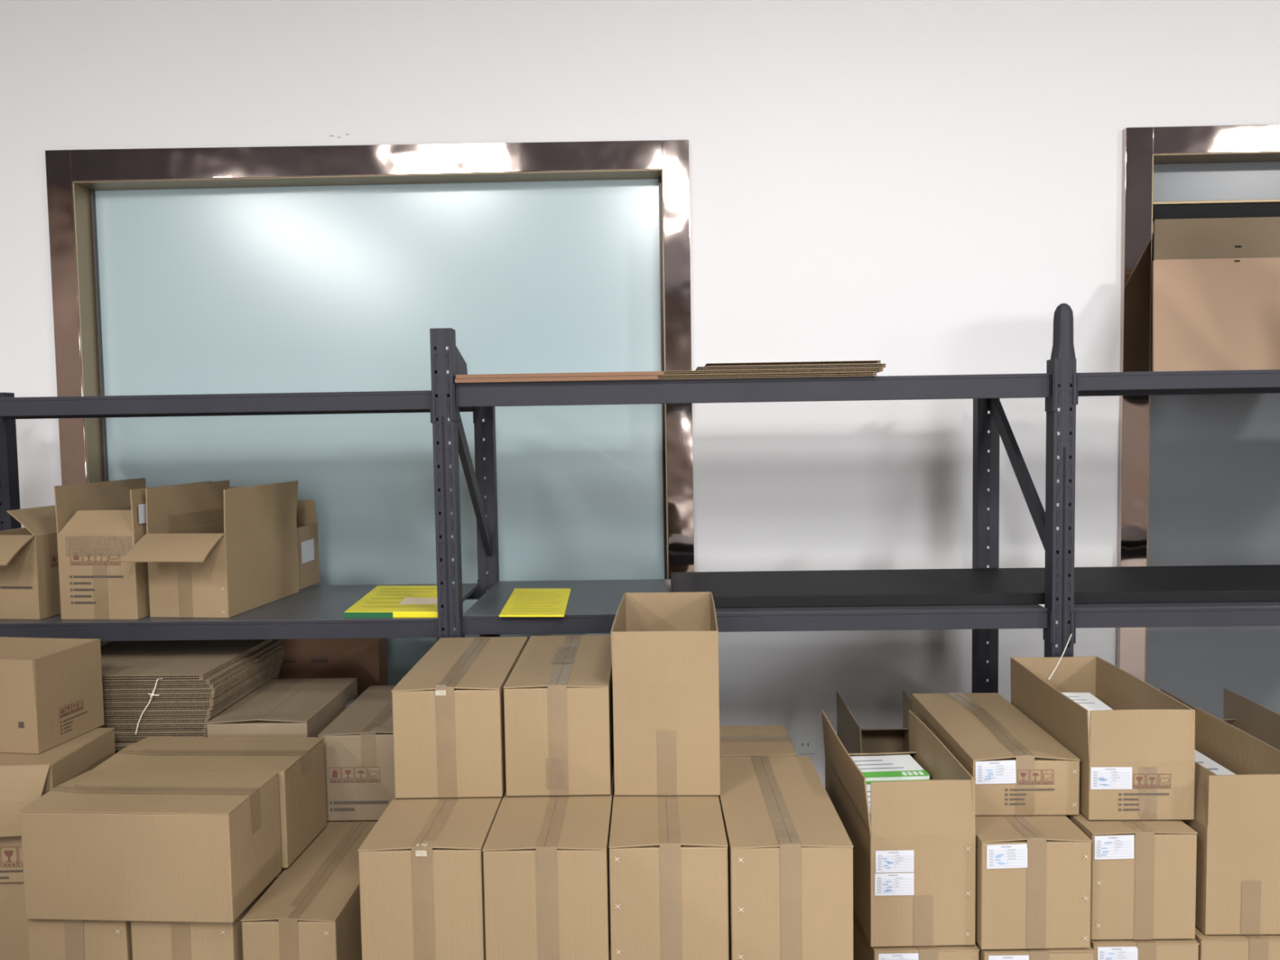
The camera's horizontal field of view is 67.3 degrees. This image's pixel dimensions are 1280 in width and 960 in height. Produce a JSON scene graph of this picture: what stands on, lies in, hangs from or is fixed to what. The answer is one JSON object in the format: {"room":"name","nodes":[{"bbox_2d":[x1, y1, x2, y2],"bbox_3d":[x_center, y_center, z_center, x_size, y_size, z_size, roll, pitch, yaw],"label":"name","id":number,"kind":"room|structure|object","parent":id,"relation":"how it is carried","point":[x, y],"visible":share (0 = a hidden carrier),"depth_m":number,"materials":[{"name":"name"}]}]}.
{"room":"warehouse","nodes":[
{"label":"warehouse","id":0,"kind":"room"},
{"bbox_2d":[0,0,1279,788],"bbox_3d":[0.585,-0.649,4.358,14.000,4.300,0.401,-1,3,1],"label":"wall","id":1,"kind":"structure","parent":0,"point":[914,187],"depth_m":4.13,"materials":[{"name":"white paint"}]},
{"bbox_2d":[44,139,693,685],"bbox_3d":[-1.156,0.042,4.280,2.778,2.984,0.152,-1,3,1],"label":"window","id":2,"kind":"structure","parent":1,"relation":"in","point":[312,286],"depth_m":4.30,"materials":[{"name":"clear glass"}]},
{"bbox_2d":[795,733,815,753],"bbox_3d":[0.732,1.169,4.255,0.086,0.086,0.010,-1,3,1],"label":"wall socket","id":3,"kind":"object","parent":1,"relation":"attached to","point":[804,744],"visible":0.84,"depth_m":4.25,"materials":[{"name":"white plastic"}]},
{"bbox_2d":[1115,124,1279,719],"bbox_3d":[3.523,-0.023,4.179,2.900,2.978,0.152,-1,3,1],"label":"window","id":4,"kind":"structure","parent":1,"relation":"in","point":[1199,474],"depth_m":4.25,"materials":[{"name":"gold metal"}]},
{"bbox_3d":[0.462,1.983,-3.101,14.000,0.100,15.600,-1,3,1],"label":"floor","id":5,"kind":"structure","parent":0,"visible":0},
{"bbox_2d":[272,638,387,697],"bbox_3d":[-1.373,1.026,4.054,0.604,1.052,0.126,-1,3,1],"label":"cardboard box","id":6,"kind":"object","parent":5,"relation":"on","point":[365,660],"visible":0.12,"depth_m":3.98,"materials":[{"name":"brown cardboard"}]},
{"bbox_2d":[326,820,377,822],"bbox_3d":[-0.830,1.322,3.309,0.320,0.528,0.550,-1,3,1],"label":"cardboard box","id":7,"kind":"object","parent":5,"relation":"on","point":[326,820],"visible":0.02,"depth_m":3.03,"materials":[{"name":"brown cardboard"}]},
{"bbox_2d":[318,685,395,820],"bbox_3d":[-0.840,0.910,3.285,0.324,0.285,0.567,-1,3,0],"label":"cardboard box","id":8,"kind":"object","parent":7,"relation":"on","point":[359,758],"visible":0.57,"depth_m":3.01,"materials":[{"name":"brown cardboard"}]},
{"bbox_2d":[0,303,1279,693],"bbox_3d":[0.393,0.492,3.500,6.005,2.125,0.776,-1,3,1],"label":"storage rack","id":9,"kind":"object","parent":5,"relation":"on","point":[314,611],"visible":0.56,"depth_m":3.13,"materials":[{"name":"metal"}]},
{"bbox_2d":[0,505,61,619],"bbox_3d":[-2.141,0.278,3.429,0.274,0.370,0.610,0,3,8],"label":"cardboard box","id":10,"kind":"object","parent":9,"relation":"on","point":[29,580],"visible":0.39,"depth_m":3.26,"materials":[{"name":"brown cardboard"}]},
{"bbox_2d":[53,477,212,619],"bbox_3d":[-1.799,0.230,3.466,0.283,0.451,0.502,-1,3,5],"label":"cardboard box","id":11,"kind":"object","parent":9,"relation":"on","point":[98,523],"visible":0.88,"depth_m":3.23,"materials":[{"name":"brown cardboard"}]},
{"bbox_2d":[121,480,298,617],"bbox_3d":[-1.495,0.235,3.409,0.297,0.437,0.634,0,3,7],"label":"cardboard box","id":12,"kind":"object","parent":9,"relation":"on","point":[211,549],"visible":1,"depth_m":3.31,"materials":[{"name":"brown cardboard"}]},
{"bbox_2d":[296,500,319,590],"bbox_3d":[-1.468,0.257,3.860,0.282,0.340,0.200,-1,3,4],"label":"cardboard box","id":13,"kind":"object","parent":9,"relation":"on","point":[306,517],"visible":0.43,"depth_m":3.88,"materials":[{"name":"cardboard"}]},
{"bbox_2d":[343,585,437,617],"bbox_3d":[-0.843,0.431,3.450,0.315,0.021,0.571,-1,3,-4],"label":"folder","id":14,"kind":"object","parent":9,"relation":"on","point":[383,601],"visible":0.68,"depth_m":3.33,"materials":[{"name":"paper"}]},
{"bbox_2d":[361,588,434,606],"bbox_3d":[-0.837,0.421,3.456,0.285,0.001,0.385,-1,3,1],"label":"print","id":15,"kind":"object","parent":14,"relation":"on","point":[383,588],"depth_m":3.51},
{"bbox_2d":[498,588,570,617],"bbox_3d":[-0.360,0.427,3.379,0.214,0.006,0.538,-1,3,-2],"label":"paper pad","id":16,"kind":"object","parent":9,"relation":"on","point":[522,602],"visible":1,"depth_m":3.33,"materials":[{"name":"yellow paper"}]},
{"bbox_2d":[454,371,876,382],"bbox_3d":[0.086,-0.347,3.384,1.354,0.013,0.601,-1,3,1],"label":"carton","id":17,"kind":"object","parent":9,"relation":"on","point":[868,373],"visible":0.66,"depth_m":3.09,"materials":[{"name":"cardboard"}]},
{"bbox_2d":[455,367,883,378],"bbox_3d":[0.098,-0.360,3.372,1.370,0.012,0.583,-1,3,1],"label":"carton","id":18,"kind":"object","parent":17,"relation":"on","point":[868,369],"visible":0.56,"depth_m":3.09,"materials":[{"name":"cardboard"}]},
{"bbox_2d":[695,363,885,370],"bbox_3d":[0.491,-0.378,3.357,0.602,0.012,0.555,-1,3,1],"label":"carton","id":19,"kind":"object","parent":18,"relation":"on","point":[879,365],"visible":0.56,"depth_m":3.08,"materials":[{"name":"cardboard"}]},
{"bbox_2d":[704,360,880,366],"bbox_3d":[0.498,-0.389,3.339,0.556,0.010,0.510,-1,3,1],"label":"carton","id":20,"kind":"object","parent":19,"relation":"on","point":[878,361],"visible":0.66,"depth_m":3.09,"materials":[{"name":"cardboard"}]},
{"bbox_2d":[671,564,1279,608],"bbox_3d":[1.592,0.375,3.465,2.954,0.039,0.550,-1,3,1],"label":"shelf board","id":21,"kind":"object","parent":9,"relation":"on","point":[1229,583],"visible":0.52,"depth_m":3.34,"materials":[{"name":"grey metal"}]},
{"bbox_2d":[1048,633,1071,679],"bbox_3d":[1.292,0.539,2.952,0.003,0.072,0.340,1,4,34],"label":"string","id":22,"kind":"object","parent":9,"relation":"hanging from","point":[1071,633],"visible":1,"depth_m":2.96,"materials":[{"name":"white fabric"}]},
{"bbox_2d":[1152,257,1279,371],"bbox_3d":[2.501,-0.647,3.783,1.104,0.502,0.329,-1,3,1],"label":"cardboard","id":23,"kind":"object","parent":9,"relation":"on","point":[1209,314],"visible":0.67,"depth_m":3.79,"materials":[{"name":"brown cardboard"}]},
{"bbox_2d":[1153,217,1279,260],"bbox_3d":[2.569,-0.755,3.905,1.153,0.700,0.428,-1,3,1],"label":"cardboard","id":24,"kind":"object","parent":9,"relation":"on","point":[1246,237],"visible":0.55,"depth_m":4.04,"materials":[{"name":"brown cardboard"}]},
{"bbox_3d":[-0.484,1.497,2.516,0.281,0.259,0.570,-1,3,1],"label":"cardboard box","id":25,"kind":"object","parent":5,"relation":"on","visible":0},
{"bbox_3d":[-0.488,1.233,2.501,0.281,0.259,0.570,-1,3,1],"label":"cardboard box","id":26,"kind":"object","parent":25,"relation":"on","visible":0},
{"bbox_2d":[357,786,506,959],"bbox_3d":[-0.496,0.957,2.480,0.285,0.282,0.576,-1,3,1],"label":"cardboard box","id":27,"kind":"object","parent":26,"relation":"on","point":[421,882],"visible":0.62,"depth_m":2.20,"materials":[{"name":"beige cardboard"}]},
{"bbox_2d":[391,636,527,798],"bbox_3d":[-0.495,0.656,2.768,0.281,0.292,0.606,-1,3,0],"label":"cardboard box","id":28,"kind":"object","parent":27,"relation":"on","point":[448,710],"visible":0.91,"depth_m":2.47,"materials":[{"name":"beige cardboard"}]},
{"bbox_3d":[-0.199,1.493,2.510,0.281,0.259,0.570,-1,3,1],"label":"cardboard box","id":29,"kind":"object","parent":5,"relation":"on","visible":0},
{"bbox_3d":[-0.203,1.228,2.494,0.281,0.259,0.570,-1,3,1],"label":"cardboard box","id":30,"kind":"object","parent":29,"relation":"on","visible":0},
{"bbox_2d":[482,762,614,959],"bbox_3d":[-0.211,0.953,2.470,0.285,0.281,0.576,-1,3,1],"label":"cardboard box","id":31,"kind":"object","parent":30,"relation":"on","point":[546,873],"visible":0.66,"depth_m":2.19,"materials":[{"name":"brown cardboard"}]},
{"bbox_2d":[503,635,613,795],"bbox_3d":[-0.212,0.652,2.770,0.274,0.291,0.607,-1,3,0],"label":"cardboard box","id":32,"kind":"object","parent":31,"relation":"on","point":[558,693],"visible":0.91,"depth_m":2.47,"materials":[{"name":"brown cardboard"}]},
{"bbox_3d":[0.081,1.489,2.504,0.270,0.259,0.570,-1,3,1],"label":"cardboard box","id":33,"kind":"object","parent":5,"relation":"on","visible":0},
{"bbox_3d":[0.077,1.224,2.488,0.270,0.259,0.570,-1,3,1],"label":"cardboard box","id":34,"kind":"object","parent":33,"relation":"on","visible":0},
{"bbox_2d":[608,788,728,959],"bbox_3d":[0.069,0.948,2.474,0.274,0.283,0.576,-1,3,1],"label":"cardboard box","id":35,"kind":"object","parent":34,"relation":"on","point":[668,854],"visible":0.73,"depth_m":2.19,"materials":[{"name":"brown cardboard"}]},
{"bbox_2d":[610,591,719,795],"bbox_3d":[0.078,0.582,2.745,0.279,0.426,0.577,-1,3,2],"label":"cardboard box","id":36,"kind":"object","parent":35,"relation":"on","point":[664,646],"visible":1,"depth_m":2.46,"materials":[{"name":"brown cardboard"}]},
{"bbox_3d":[0.359,1.485,2.497,0.277,0.259,0.570,-1,3,1],"label":"cardboard box","id":37,"kind":"object","parent":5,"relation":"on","visible":0},
{"bbox_3d":[0.355,1.220,2.482,0.277,0.259,0.570,-1,3,1],"label":"cardboard box","id":38,"kind":"object","parent":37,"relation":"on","visible":0},
{"bbox_2d":[718,756,853,959],"bbox_3d":[0.346,0.945,2.470,0.281,0.281,0.586,-1,3,0],"label":"cardboard box","id":39,"kind":"object","parent":38,"relation":"on","point":[790,851],"visible":0.91,"depth_m":2.19,"materials":[{"name":"brown cardboard"}]},
{"bbox_3d":[-0.871,1.493,2.724,0.238,0.256,0.570,-1,3,1],"label":"cardboard box","id":40,"kind":"object","parent":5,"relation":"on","visible":0},
{"bbox_2d":[240,821,377,959],"bbox_3d":[-0.874,1.219,2.717,0.242,0.280,0.606,-1,3,1],"label":"cardboard box","id":41,"kind":"object","parent":40,"relation":"on","point":[311,911],"visible":0.81,"depth_m":2.51,"materials":[{"name":"brown cardboard"}]},
{"bbox_3d":[-1.411,1.501,2.726,0.257,0.256,0.570,-1,3,1],"label":"cardboard box","id":42,"kind":"object","parent":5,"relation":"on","visible":0},
{"bbox_2d":[26,919,132,959],"bbox_3d":[-1.410,1.227,2.720,0.261,0.280,0.576,-1,3,3],"label":"cardboard box","id":43,"kind":"object","parent":42,"relation":"on","point":[47,939],"visible":0.18,"depth_m":2.43,"materials":[{"name":"brown cardboard"}]},
{"bbox_3d":[-1.134,1.497,2.720,0.262,0.256,0.570,-1,3,1],"label":"cardboard box","id":44,"kind":"object","parent":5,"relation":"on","visible":0},
{"bbox_2d":[130,867,285,959],"bbox_3d":[-1.139,1.223,2.707,0.266,0.280,0.576,-1,3,2],"label":"cardboard box","id":45,"kind":"object","parent":44,"relation":"on","point":[150,940],"visible":0.1,"depth_m":2.42,"materials":[{"name":"brown cardboard"}]},
{"bbox_2d":[18,769,281,922],"bbox_3d":[-1.271,0.950,2.532,0.544,0.288,0.286,-1,3,4],"label":"cardboard box","id":46,"kind":"object","parent":45,"relation":"on","point":[154,846],"visible":1,"depth_m":2.40,"materials":[{"name":"brown cardboard"}]},
{"bbox_2d":[92,736,326,867],"bbox_3d":[-1.251,0.934,2.828,0.557,0.286,0.294,-1,3,3],"label":"cardboard box","id":47,"kind":"object","parent":45,"relation":"on","point":[300,762],"visible":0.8,"depth_m":2.79,"materials":[{"name":"brown cardboard"}]},
{"bbox_3d":[0.188,1.328,2.963,0.550,0.524,0.330,-1,3,1],"label":"cardboard box","id":48,"kind":"object","parent":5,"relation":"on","visible":0},
{"bbox_2d":[719,724,796,757],"bbox_3d":[0.182,0.923,2.918,0.556,0.278,0.274,-1,3,1],"label":"cardboard box","id":49,"kind":"object","parent":48,"relation":"on","point":[771,740],"visible":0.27,"depth_m":2.88,"materials":[{"name":"brown cardboard"}]},
{"bbox_3d":[-1.180,1.316,3.296,0.320,0.553,0.510,-1,3,1],"label":"cardboard box","id":50,"kind":"object","parent":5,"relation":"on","visible":0},
{"bbox_2d":[206,677,357,737],"bbox_3d":[-1.192,0.882,3.268,0.320,0.303,0.524,-1,3,1],"label":"cardboard box","id":51,"kind":"object","parent":50,"relation":"on","point":[288,707],"visible":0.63,"depth_m":3.16,"materials":[{"name":"cardboard"}]},
{"bbox_3d":[-1.546,1.365,3.332,0.345,0.463,0.540,-1,3,1],"label":"cardboard box","id":52,"kind":"object","parent":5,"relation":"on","visible":0},
{"bbox_3d":[-1.552,0.980,3.310,0.349,0.295,0.544,-1,3,1],"label":"cardboard box","id":53,"kind":"object","parent":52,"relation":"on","visible":0},
{"bbox_2d":[115,741,137,751],"bbox_3d":[-1.668,0.829,3.278,0.500,0.014,0.520,-1,3,1],"label":"carton","id":54,"kind":"object","parent":53,"relation":"on","point":[119,745],"visible":0.02,"depth_m":3.04,"materials":[{"name":"cardboard"}]},
{"bbox_2d":[114,736,207,741],"bbox_3d":[-1.653,0.806,3.327,0.568,0.013,0.559,-1,3,1],"label":"carton","id":55,"kind":"object","parent":54,"relation":"on","point":[117,739],"visible":0.14,"depth_m":3.05,"materials":[{"name":"cardboard"}]},
{"bbox_2d":[114,731,207,737],"bbox_3d":[-1.651,0.792,3.326,0.572,0.013,0.561,-1,3,1],"label":"carton","id":56,"kind":"object","parent":55,"relation":"on","point":[175,733],"visible":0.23,"depth_m":3.04,"materials":[{"name":"cardboard"}]},
{"bbox_2d":[114,727,207,732],"bbox_3d":[-1.652,0.778,3.327,0.570,0.013,0.557,-1,3,1],"label":"carton","id":57,"kind":"object","parent":56,"relation":"on","point":[198,729],"visible":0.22,"depth_m":3.05,"materials":[{"name":"cardboard"}]},
{"bbox_2d":[97,677,277,728],"bbox_3d":[-1.650,0.764,3.324,0.576,0.013,0.561,-1,3,1],"label":"carton","id":58,"kind":"object","parent":57,"relation":"on","point":[133,725],"visible":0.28,"depth_m":3.04,"materials":[{"name":"cardboard"}]},
{"bbox_2d":[104,675,278,724],"bbox_3d":[-1.649,0.750,3.325,0.578,0.013,0.558,-1,3,1],"label":"carton","id":59,"kind":"object","parent":58,"relation":"on","point":[121,721],"visible":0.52,"depth_m":3.05,"materials":[{"name":"cardboard"}]},
{"bbox_2d":[103,670,279,719],"bbox_3d":[-1.646,0.736,3.323,0.584,0.013,0.559,-1,3,1],"label":"carton","id":60,"kind":"object","parent":59,"relation":"on","point":[207,716],"visible":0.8,"depth_m":3.05,"materials":[{"name":"cardboard"}]},
{"bbox_2d":[103,666,279,715],"bbox_3d":[-1.645,0.723,3.321,0.586,0.013,0.562,-1,3,1],"label":"carton","id":61,"kind":"object","parent":60,"relation":"on","point":[146,712],"visible":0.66,"depth_m":3.04,"materials":[{"name":"cardboard"}]},
{"bbox_2d":[103,662,281,711],"bbox_3d":[-1.642,0.709,3.322,0.592,0.013,0.558,-1,3,1],"label":"carton","id":62,"kind":"object","parent":61,"relation":"on","point":[156,708],"visible":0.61,"depth_m":3.05,"materials":[{"name":"cardboard"}]},
{"bbox_2d":[103,658,283,706],"bbox_3d":[-1.640,0.695,3.319,0.598,0.013,0.562,-1,3,1],"label":"carton","id":63,"kind":"object","parent":62,"relation":"on","point":[260,673],"visible":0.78,"depth_m":3.04,"materials":[{"name":"cardboard"}]},
{"bbox_2d":[102,656,282,702],"bbox_3d":[-1.641,0.681,3.320,0.596,0.013,0.558,-1,3,1],"label":"carton","id":64,"kind":"object","parent":63,"relation":"on","point":[184,699],"visible":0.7,"depth_m":3.04,"materials":[{"name":"cardboard"}]},
{"bbox_2d":[102,651,284,697],"bbox_3d":[-1.638,0.667,3.318,0.602,0.013,0.561,-1,3,1],"label":"carton","id":65,"kind":"object","parent":64,"relation":"on","point":[161,695],"visible":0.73,"depth_m":3.04,"materials":[{"name":"cardboard"}]},
{"bbox_2d":[102,647,284,693],"bbox_3d":[-1.637,0.653,3.317,0.604,0.013,0.561,-1,3,1],"label":"carton","id":66,"kind":"object","parent":65,"relation":"on","point":[262,661],"visible":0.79,"depth_m":3.04,"materials":[{"name":"cardboard"}]},
{"bbox_2d":[102,644,282,689],"bbox_3d":[-1.641,0.639,3.318,0.598,0.013,0.559,-1,3,1],"label":"carton","id":67,"kind":"object","parent":66,"relation":"on","point":[233,673],"visible":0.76,"depth_m":3.04,"materials":[{"name":"cardboard"}]},
{"bbox_2d":[102,640,279,684],"bbox_3d":[-1.645,0.625,3.315,0.590,0.012,0.562,-1,3,1],"label":"carton","id":68,"kind":"object","parent":67,"relation":"on","point":[226,670],"visible":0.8,"depth_m":3.07,"materials":[{"name":"cardboard"}]},
{"bbox_2d":[100,639,272,680],"bbox_3d":[-1.655,0.610,3.303,0.570,0.017,0.545,-1,3,1],"label":"carton","id":69,"kind":"object","parent":68,"relation":"on","point":[172,660],"visible":0.73,"depth_m":3.26,"materials":[{"name":"cardboard"}]},
{"bbox_2d":[135,678,162,733],"bbox_3d":[-1.550,0.714,3.030,0.093,0.178,0.016,-1,3,1],"label":"string","id":70,"kind":"object","parent":69,"relation":"attached to","point":[153,693],"visible":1,"depth_m":3.03,"materials":[{"name":"white fabric"}]},
{"bbox_3d":[-1.939,1.500,2.880,0.565,0.257,0.340,-1,3,0],"label":"cardboard box","id":71,"kind":"object","parent":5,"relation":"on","visible":0},
{"bbox_2d":[0,881,29,959],"bbox_3d":[-1.939,1.239,2.855,0.579,0.258,0.344,-1,3,0],"label":"cardboard box","id":72,"kind":"object","parent":71,"relation":"on","point":[14,944],"visible":0.04,"depth_m":2.69,"materials":[{"name":"brown cardboard"}]},
{"bbox_2d":[0,727,115,882],"bbox_3d":[-1.909,0.946,2.800,0.570,0.331,0.372,-1,3,-1],"label":"cardboard box","id":73,"kind":"object","parent":72,"relation":"on","point":[24,778],"visible":0.48,"depth_m":2.66,"materials":[{"name":"brown cardboard"}]},
{"bbox_2d":[0,636,104,753],"bbox_3d":[-1.902,0.638,2.893,0.423,0.271,0.274,0,3,8],"label":"cardboard box","id":74,"kind":"object","parent":73,"relation":"on","point":[51,689],"visible":1,"depth_m":2.81,"materials":[{"name":"brown cardboard"}]},
{"bbox_3d":[0.729,1.516,2.727,0.262,0.159,0.560,-1,3,1],"label":"cardboard box","id":75,"kind":"object","parent":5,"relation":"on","visible":0},
{"bbox_2d":[853,908,979,959],"bbox_3d":[0.720,1.294,2.697,0.267,0.276,0.577,-1,3,0],"label":"cardboard box","id":76,"kind":"object","parent":75,"relation":"on","point":[862,949],"visible":0.16,"depth_m":2.41,"materials":[{"name":"cardboard"}]},
{"bbox_2d":[821,710,975,946],"bbox_3d":[0.697,0.938,2.684,0.283,0.434,0.572,-1,3,0],"label":"cardboard box","id":77,"kind":"object","parent":76,"relation":"on","point":[914,862],"visible":0.87,"depth_m":2.41,"materials":[{"name":"cardboard"}]},
{"bbox_2d":[876,874,911,893],"bbox_3d":[0.636,1.009,2.402,0.088,0.047,0.001,-1,3,0],"label":"print","id":78,"kind":"object","parent":77,"relation":"attached to","point":[893,874],"depth_m":2.40},
{"bbox_2d":[877,852,911,870],"bbox_3d":[0.636,0.951,2.398,0.086,0.046,0.001,-1,3,0],"label":"print","id":79,"kind":"object","parent":77,"relation":"on","point":[887,861],"depth_m":2.40},
{"bbox_3d":[0.709,1.123,2.546,0.235,0.067,0.230,-1,3,0],"label":"pack","id":80,"kind":"object","parent":77,"relation":"in","visible":0},
{"bbox_3d":[0.708,1.057,2.542,0.235,0.067,0.230,-1,3,0],"label":"pack","id":81,"kind":"object","parent":80,"relation":"on","visible":0},
{"bbox_3d":[0.707,0.990,2.538,0.235,0.067,0.230,-1,3,0],"label":"pack","id":82,"kind":"object","parent":81,"relation":"on","visible":0},
{"bbox_2d":[866,784,871,822],"bbox_3d":[0.696,0.903,2.583,0.215,0.101,0.200,-1,3,1],"label":"pack","id":83,"kind":"object","parent":82,"relation":"on","point":[867,785],"visible":0.02,"depth_m":2.58,"materials":[{"name":"white paper"}]},
{"bbox_3d":[0.708,1.109,2.796,0.235,0.067,0.230,-1,3,0],"label":"pack","id":84,"kind":"object","parent":77,"relation":"in","visible":0},
{"bbox_3d":[0.707,1.042,2.792,0.235,0.067,0.230,-1,3,0],"label":"pack","id":85,"kind":"object","parent":84,"relation":"on","visible":0},
{"bbox_3d":[0.706,0.975,2.788,0.235,0.067,0.230,-1,3,0],"label":"pack","id":86,"kind":"object","parent":85,"relation":"on","visible":0},
{"bbox_2d":[850,753,929,784],"bbox_3d":[0.709,0.886,2.807,0.217,0.110,0.181,-1,3,-3],"label":"pack","id":87,"kind":"object","parent":86,"relation":"on","point":[883,767],"visible":0.48,"depth_m":2.78,"materials":[{"name":"white cardboard"}]},
{"bbox_2d":[853,760,903,769],"bbox_3d":[0.692,0.832,2.812,0.140,0.001,0.070,-1,3,-3],"label":"print","id":88,"kind":"object","parent":87,"relation":"on","point":[862,764],"depth_m":2.81,"materials":[{"name":"grey paper"}]},
{"bbox_3d":[0.999,1.512,2.721,0.262,0.159,0.560,-1,3,1],"label":"cardboard box","id":89,"kind":"object","parent":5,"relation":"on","visible":0},
{"bbox_2d":[975,941,1094,959],"bbox_3d":[0.997,1.291,2.680,0.276,0.276,0.576,-1,3,1],"label":"cardboard box","id":90,"kind":"object","parent":89,"relation":"on","point":[1068,953],"visible":0.13,"depth_m":2.39,"materials":[{"name":"cardboard"}]},
{"bbox_2d":[975,814,1092,949],"bbox_3d":[0.983,1.008,2.667,0.276,0.286,0.577,-1,3,0],"label":"cardboard box","id":91,"kind":"object","parent":90,"relation":"on","point":[1033,872],"visible":0.42,"depth_m":2.38,"materials":[{"name":"cardboard"}]},
{"bbox_2d":[911,693,1079,815],"bbox_3d":[1.018,0.778,2.824,0.285,0.167,0.631,-1,3,1],"label":"cardboard box","id":92,"kind":"object","parent":91,"relation":"on","point":[1016,767],"visible":0.95,"depth_m":2.55,"materials":[{"name":"cardboard"}]},
{"bbox_2d":[977,762,1013,782],"bbox_3d":[0.930,0.763,2.512,0.094,0.051,0.003,-1,3,3],"label":"print","id":93,"kind":"object","parent":92,"relation":"attached to","point":[987,771],"depth_m":2.51,"materials":[{"name":"white paper"}]},
{"bbox_2d":[988,845,1025,866],"bbox_3d":[0.907,0.929,2.374,0.090,0.051,0.001,-1,3,0],"label":"print","id":94,"kind":"object","parent":91,"relation":"attached to","point":[992,853],"depth_m":2.37},
{"bbox_3d":[1.284,1.508,2.715,0.262,0.159,0.560,-1,3,1],"label":"cardboard box","id":95,"kind":"object","parent":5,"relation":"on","visible":0},
{"bbox_2d":[1089,938,1199,959],"bbox_3d":[1.279,1.284,2.710,0.268,0.276,0.576,-1,3,1],"label":"cardboard box","id":96,"kind":"object","parent":95,"relation":"on","point":[1154,948],"visible":0.27,"depth_m":2.42,"materials":[{"name":"cardboard"}]},
{"bbox_2d":[1099,948,1126,959],"bbox_3d":[1.202,1.202,2.418,0.090,0.048,0.001,-1,3,1],"label":"print","id":97,"kind":"object","parent":96,"relation":"attached to","point":[1104,953],"depth_m":2.42,"materials":[{"name":"white paper"}]},
{"bbox_2d":[1065,811,1197,939],"bbox_3d":[1.271,1.004,2.703,0.266,0.280,0.576,-1,3,1],"label":"cardboard box","id":98,"kind":"object","parent":96,"relation":"on","point":[1143,875],"visible":0.49,"depth_m":2.42,"materials":[{"name":"cardboard"}]},
{"bbox_2d":[1010,656,1195,819],"bbox_3d":[1.297,0.717,2.757,0.281,0.287,0.575,-1,3,2],"label":"cardboard box","id":99,"kind":"object","parent":98,"relation":"on","point":[1136,757],"visible":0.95,"depth_m":2.48,"materials":[{"name":"cardboard"}]},
{"bbox_2d":[1093,768,1129,786],"bbox_3d":[1.214,0.767,2.474,0.095,0.048,0.001,-1,3,2],"label":"print","id":100,"kind":"object","parent":99,"relation":"attached to","point":[1101,779],"depth_m":2.47},
{"bbox_3d":[1.323,0.782,2.839,0.150,0.136,0.260,-1,3,-1],"label":"pack","id":101,"kind":"object","parent":99,"relation":"in","visible":0},
{"bbox_2d":[1061,692,1111,725],"bbox_3d":[1.317,0.684,2.864,0.110,0.056,0.180,-1,3,5],"label":"pack","id":102,"kind":"object","parent":101,"relation":"on","point":[1087,700],"visible":0.37,"depth_m":2.86,"materials":[{"name":"white paper"}]},
{"bbox_2d":[1067,696,1095,703],"bbox_3d":[1.310,0.657,2.871,0.072,0.001,0.070,-1,3,5],"label":"print","id":103,"kind":"object","parent":102,"relation":"on","point":[1079,700],"depth_m":2.87,"materials":[{"name":"grey paper"}]},
{"bbox_2d":[1096,836,1132,857],"bbox_3d":[1.190,0.921,2.411,0.088,0.051,0.001,-1,3,1],"label":"print","id":104,"kind":"object","parent":98,"relation":"attached to","point":[1108,842],"depth_m":2.41},
{"bbox_3d":[1.562,1.504,2.709,0.262,0.159,0.560,-1,3,1],"label":"cardboard box","id":105,"kind":"object","parent":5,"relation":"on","visible":0},
{"bbox_2d":[1195,924,1279,959],"bbox_3d":[1.573,1.279,2.726,0.294,0.276,0.586,-1,3,1],"label":"cardboard box","id":106,"kind":"object","parent":105,"relation":"on","point":[1262,946],"visible":0.14,"depth_m":2.43,"materials":[{"name":"brown cardboard"}]},
{"bbox_2d":[1180,706,1279,934],"bbox_3d":[1.588,0.932,2.721,0.293,0.413,0.587,-1,3,1],"label":"cardboard box","id":107,"kind":"object","parent":106,"relation":"on","point":[1236,821],"visible":0.45,"depth_m":2.44,"materials":[{"name":"brown cardboard"}]},
{"bbox_2d":[1195,749,1235,774],"bbox_3d":[1.636,0.977,2.811,0.110,0.299,0.300,-1,3,1],"label":"pack","id":108,"kind":"object","parent":107,"relation":"in","point":[1200,758],"visible":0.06,"depth_m":2.79,"materials":[{"name":"white paper"}]},
{"bbox_2d":[1195,761,1218,769],"bbox_3d":[1.626,0.828,2.817,0.072,0.001,0.117,-1,3,1],"label":"print","id":109,"kind":"object","parent":108,"relation":"on","point":[1209,765],"depth_m":2.79,"materials":[{"name":"grey paper"}]},
{"bbox_3d":[0.869,1.342,3.415,0.240,0.424,0.430,-1,3,1],"label":"cardboard box","id":110,"kind":"object","parent":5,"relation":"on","visible":0},
{"bbox_2d":[836,689,911,753],"bbox_3d":[0.859,0.962,3.393,0.258,0.324,0.452,-1,3,1],"label":"cardboard box","id":111,"kind":"object","parent":110,"relation":"on","point":[855,740],"visible":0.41,"depth_m":3.57,"materials":[{"name":"brown cardboard"}]},
{"bbox_3d":[2.049,1.329,3.315,0.225,0.424,0.430,-1,3,1],"label":"cardboard box","id":112,"kind":"object","parent":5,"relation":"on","visible":0},
{"bbox_2d":[1160,688,1279,750],"bbox_3d":[2.040,0.948,3.317,0.243,0.324,0.503,-1,3,1],"label":"cardboard box","id":113,"kind":"object","parent":112,"relation":"on","point":[1250,717],"visible":0.14,"depth_m":3.39,"materials":[{"name":"brown cardboard"}]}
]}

